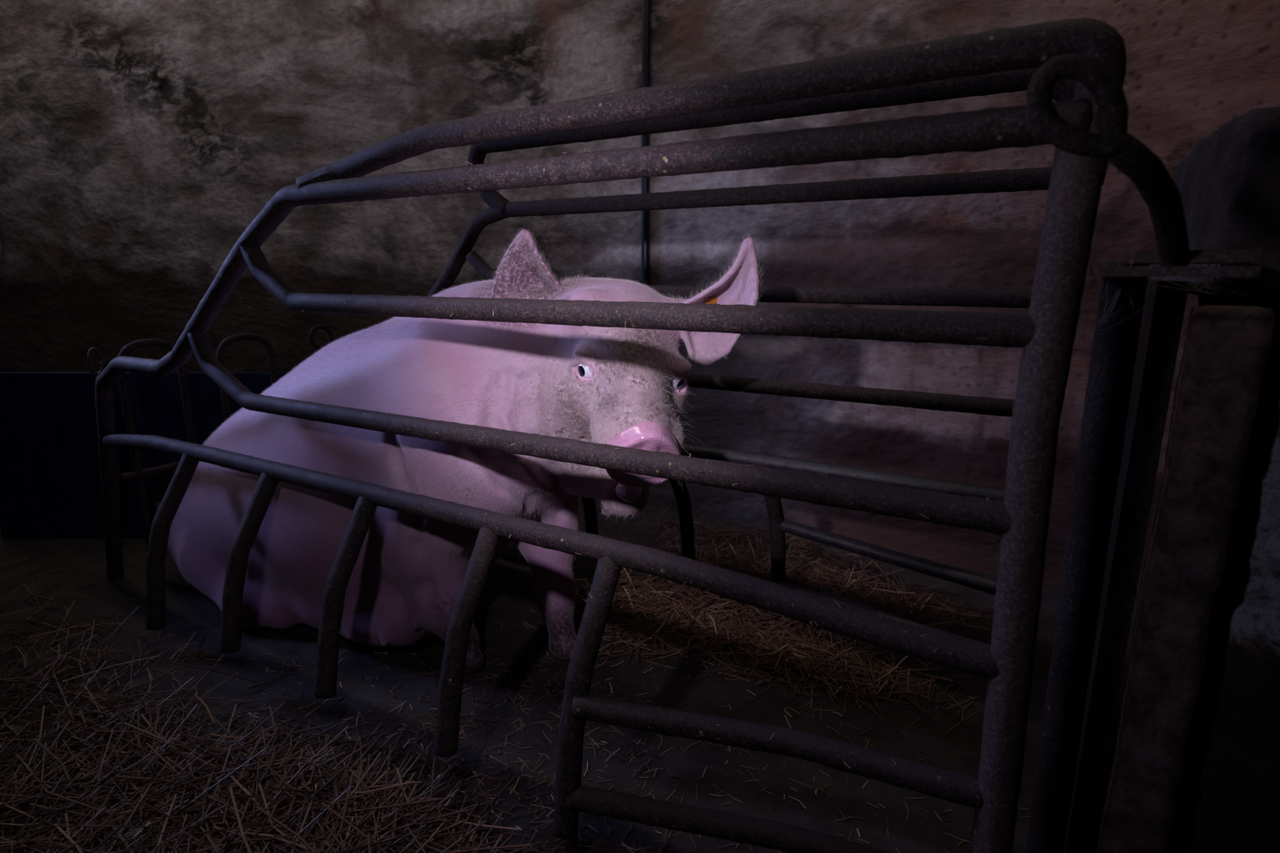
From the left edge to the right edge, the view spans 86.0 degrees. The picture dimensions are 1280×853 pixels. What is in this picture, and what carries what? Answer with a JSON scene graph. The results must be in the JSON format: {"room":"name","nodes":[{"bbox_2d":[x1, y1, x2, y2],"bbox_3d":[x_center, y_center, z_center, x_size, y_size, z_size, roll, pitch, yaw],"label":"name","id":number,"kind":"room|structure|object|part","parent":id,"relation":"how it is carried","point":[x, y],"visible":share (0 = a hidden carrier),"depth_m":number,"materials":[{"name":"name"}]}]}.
{"room":"pig barn","nodes":[
{"label":"pig barn","id":0,"kind":"room"},
{"bbox_2d":[0,0,523,373],"bbox_3d":[-2.854,-1.369,3.120,5.006,3.000,0.169,3,13,13],"label":"wall","id":1,"kind":"structure","parent":0,"point":[140,140],"depth_m":2.84,"materials":[{"name":"paint"}]},
{"bbox_2d":[0,496,1137,852],"bbox_3d":[-2.072,0.482,1.956,8.600,0.100,5.400,7,15,30],"label":"floor","id":2,"kind":"structure","parent":0,"point":[508,584],"depth_m":1.40,"materials":[{"name":"concrete"}]},
{"bbox_2d":[0,371,157,538],"bbox_3d":[-1.830,0.098,2.194,0.496,0.545,0.030,0,13,0],"label":"wall","id":3,"kind":"structure","parent":2,"relation":"on","point":[51,483],"depth_m":2.18,"materials":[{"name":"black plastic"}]},
{"bbox_2d":[117,333,277,551],"bbox_3d":[-1.279,0.059,2.089,0.026,0.673,0.536,7,15,30],"label":"gate","id":4,"kind":"object","parent":2,"relation":"on","point":[138,474],"visible":0.38,"depth_m":1.94,"materials":[{"name":"metal"}]},
{"bbox_2d":[87,346,119,478],"bbox_3d":[-1.427,-0.032,1.831,0.014,0.360,0.037,7,15,30],"label":"pin","id":5,"kind":"object","parent":4,"relation":"attached to","point":[91,350],"visible":0.49,"depth_m":1.80,"materials":[{"name":"metal"}]},
{"bbox_2d":[135,372,286,501],"bbox_3d":[-1.578,0.042,2.568,0.555,0.490,0.030,0,13,0],"label":"wall","id":6,"kind":"structure","parent":2,"relation":"on","point":[160,397],"depth_m":2.53,"materials":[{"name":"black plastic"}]},
{"bbox_2d":[0,548,551,852],"bbox_3d":[-1.024,0.541,1.225,2.627,0.111,0.814,8,15,33],"label":"bedding","id":7,"kind":"object","parent":2,"relation":"on","point":[242,806],"visible":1,"depth_m":1.12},
{"bbox_2d":[167,223,764,672],"bbox_3d":[-0.531,0.020,1.629,1.693,0.943,0.630,7,15,30],"label":"sow","id":8,"kind":"object","parent":2,"relation":"on","point":[624,387],"visible":0.74,"depth_m":1.35,"materials":[{"name":"pink"}]},
{"bbox_2d":[37,595,1111,852],"bbox_3d":[-0.174,0.566,1.342,2.330,0.009,1.098,4,13,19],"label":"straw","id":9,"kind":"object","parent":2,"relation":"on","point":[513,790],"visible":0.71,"depth_m":1.26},
{"bbox_2d":[94,17,1126,852],"bbox_3d":[-0.575,0.107,1.257,2.285,1.216,0.188,7,15,30],"label":"crate","id":10,"kind":"object","parent":2,"relation":"on","point":[1046,333],"visible":0.97,"depth_m":0.87,"materials":[{"name":"metal"}]},
{"bbox_3d":[-0.490,0.140,1.279,2.089,0.063,0.040,7,15,30],"label":"rail","id":11,"kind":"part","parent":10,"relation":"part of","materials":[{"name":"metal"}]},
{"bbox_3d":[-0.558,0.132,1.314,2.263,1.144,0.048,7,15,30],"label":"rail","id":12,"kind":"part","parent":10,"relation":"part of","materials":[{"name":"metal"}]},
{"bbox_3d":[-0.283,-0.044,1.113,1.609,0.162,0.038,7,15,30],"label":"rail","id":13,"kind":"part","parent":10,"relation":"part of","materials":[{"name":"metal"}]},
{"bbox_2d":[233,127,998,807],"bbox_3d":[-0.225,0.000,1.025,1.408,0.771,0.123,7,15,30],"label":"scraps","id":14,"kind":"object","parent":10,"relation":"on","point":[783,127],"visible":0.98,"depth_m":0.91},
{"bbox_3d":[-0.183,-0.223,1.012,1.377,0.143,0.038,7,15,30],"label":"rail","id":15,"kind":"part","parent":10,"relation":"part of","materials":[{"name":"metal"}]},
{"bbox_3d":[-0.077,-0.364,0.927,1.202,0.152,0.056,7,15,30],"label":"rail","id":16,"kind":"part","parent":10,"relation":"part of","materials":[{"name":"metal"}]},
{"bbox_3d":[0.155,0.546,0.916,0.537,0.037,0.051,4,13,16],"label":"rail","id":17,"kind":"part","parent":10,"relation":"part of","materials":[{"name":"metal"}]},
{"bbox_3d":[0.161,0.411,0.895,0.533,0.037,0.053,4,13,18],"label":"rail","id":18,"kind":"part","parent":10,"relation":"part of","materials":[{"name":"metal"}]},
{"bbox_3d":[0.412,0.191,0.746,0.058,1.011,0.045,7,15,30],"label":"post","id":19,"kind":"part","parent":10,"relation":"part of","materials":[{"name":"grey metal"}]},
{"bbox_2d":[426,66,1076,639],"bbox_3d":[-0.166,-0.142,1.803,2.189,1.195,0.161,7,15,30],"label":"crate","id":20,"kind":"object","parent":2,"relation":"on","point":[1010,81],"visible":0.47,"depth_m":1.40,"materials":[{"name":"metal"}]},
{"bbox_2d":[308,324,333,349],"bbox_3d":[-1.087,-0.163,2.372,0.019,0.375,0.090,7,15,30],"label":"pin","id":21,"kind":"object","parent":20,"relation":"attached to","point":[315,328],"visible":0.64,"depth_m":2.33,"materials":[{"name":"metal"}]},
{"bbox_3d":[-0.212,-0.271,1.733,2.151,0.579,0.039,7,15,30],"label":"rail","id":22,"kind":"part","parent":20,"relation":"part of","materials":[{"name":"metal"}]},
{"bbox_3d":[0.127,-0.337,1.514,1.365,0.118,0.034,7,15,30],"label":"rail","id":23,"kind":"part","parent":20,"relation":"part of","materials":[{"name":"metal"}]},
{"bbox_3d":[0.153,-0.549,1.449,1.378,0.246,0.044,7,15,30],"label":"rail","id":24,"kind":"part","parent":20,"relation":"part of","materials":[{"name":"metal"}]},
{"bbox_3d":[-0.151,0.022,1.762,2.009,0.043,0.037,7,15,30],"label":"rail","id":25,"kind":"part","parent":20,"relation":"part of","materials":[{"name":"metal"}]},
{"bbox_3d":[0.064,-0.157,1.592,1.510,0.123,0.034,7,15,30],"label":"rail","id":26,"kind":"part","parent":20,"relation":"part of","materials":[{"name":"metal"}]},
{"bbox_3d":[0.521,0.414,1.507,0.521,0.032,0.040,12,17,42],"label":"rail","id":27,"kind":"part","parent":20,"relation":"part of","materials":[{"name":"metal"}]},
{"bbox_3d":[0.518,0.273,1.468,0.515,0.043,0.032,11,17,40],"label":"rail","id":28,"kind":"part","parent":20,"relation":"part of","materials":[{"name":"metal"}]},
{"bbox_2d":[524,564,1039,733],"bbox_3d":[0.240,0.465,1.673,1.230,0.064,0.570,4,13,18],"label":"bedding","id":29,"kind":"object","parent":2,"relation":"on","point":[775,648],"visible":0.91,"depth_m":1.57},
{"bbox_2d":[581,504,1128,663],"bbox_3d":[0.374,0.376,1.971,1.732,0.120,0.587,7,14,28],"label":"bedding","id":30,"kind":"object","parent":2,"relation":"on","point":[839,580],"visible":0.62,"depth_m":1.93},
{"bbox_2d":[1025,257,1150,852],"bbox_3d":[0.533,0.242,0.839,0.051,0.870,0.044,7,15,30],"label":"upright","id":31,"kind":"object","parent":2,"relation":"on","point":[1113,355],"visible":0.95,"depth_m":0.80,"materials":[{"name":"metal"}]},
{"bbox_2d":[1085,248,1261,276],"bbox_3d":[0.509,-0.158,0.668,0.120,0.023,0.140,7,15,30],"label":"latch plate","id":32,"kind":"object","parent":31,"relation":"attached to","point":[1244,255],"visible":0.82,"depth_m":0.61,"materials":[{"name":"grey metal"}]},
{"bbox_2d":[1026,53,1189,266],"bbox_3d":[0.408,-0.211,0.562,0.193,0.165,0.064,-4,13,-17],"label":"metal hook","id":33,"kind":"object","parent":32,"relation":"on","point":[1145,169],"visible":1,"depth_m":0.53,"materials":[{"name":"metal"}]},
{"bbox_3d":[0.343,-0.248,0.534,0.077,0.081,0.018,7,15,30],"label":"ring handle","id":34,"kind":"part","parent":33,"relation":"part of","materials":[{"name":"metal"}]},
{"bbox_2d":[1086,261,1146,331],"bbox_3d":[0.489,-0.132,0.699,0.077,0.070,0.036,-9,15,-34],"label":"cobweb","id":35,"kind":"object","parent":32,"relation":"hanging from","point":[1117,261],"visible":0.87,"depth_m":0.69,"materials":[{"name":"grey"}]},
{"bbox_2d":[1063,278,1189,852],"bbox_3d":[0.706,0.206,1.043,0.028,0.840,0.468,7,15,30],"label":"metal post","id":36,"kind":"object","parent":2,"relation":"on","point":[1162,317],"visible":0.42,"depth_m":0.83,"materials":[{"name":"metal"}]},
{"bbox_2d":[1095,305,1275,852],"bbox_3d":[0.628,0.269,0.818,0.070,0.815,0.064,7,15,30],"label":"timber post","id":37,"kind":"object","parent":2,"relation":"on","point":[1225,354],"visible":1,"depth_m":0.77,"materials":[{"name":"brown wood"}]},
{"bbox_2d":[1151,106,1279,852],"bbox_3d":[0.980,0.159,0.844,0.625,1.018,0.462,7,15,30],"label":"wall","id":38,"kind":"structure","parent":2,"relation":"on","point":[1228,185],"depth_m":0.79,"materials":[{"name":"grey concrete"}]},
{"bbox_2d":[1157,263,1277,306],"bbox_3d":[0.627,-0.155,0.729,0.166,0.061,0.034,0,13,-2],"label":"cobweb","id":39,"kind":"object","parent":38,"relation":"on","point":[1199,277],"visible":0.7,"depth_m":0.73,"materials":[{"name":"grey"}]},
{"bbox_2d":[515,0,1279,602],"bbox_3d":[1.040,-1.054,1.722,3.350,3.000,0.150,7,15,30],"label":"wall","id":40,"kind":"structure","parent":0,"point":[1194,67],"depth_m":2.00,"materials":[{"name":"paint"}]},
{"bbox_2d":[640,0,650,284],"bbox_3d":[0.020,-1.284,2.175,0.030,2.557,0.034,-3,13,-14],"label":"pipe","id":41,"kind":"object","parent":40,"relation":"attached to","point":[646,4],"visible":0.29,"depth_m":2.24,"materials":[{"name":"grey metal"}]}
]}

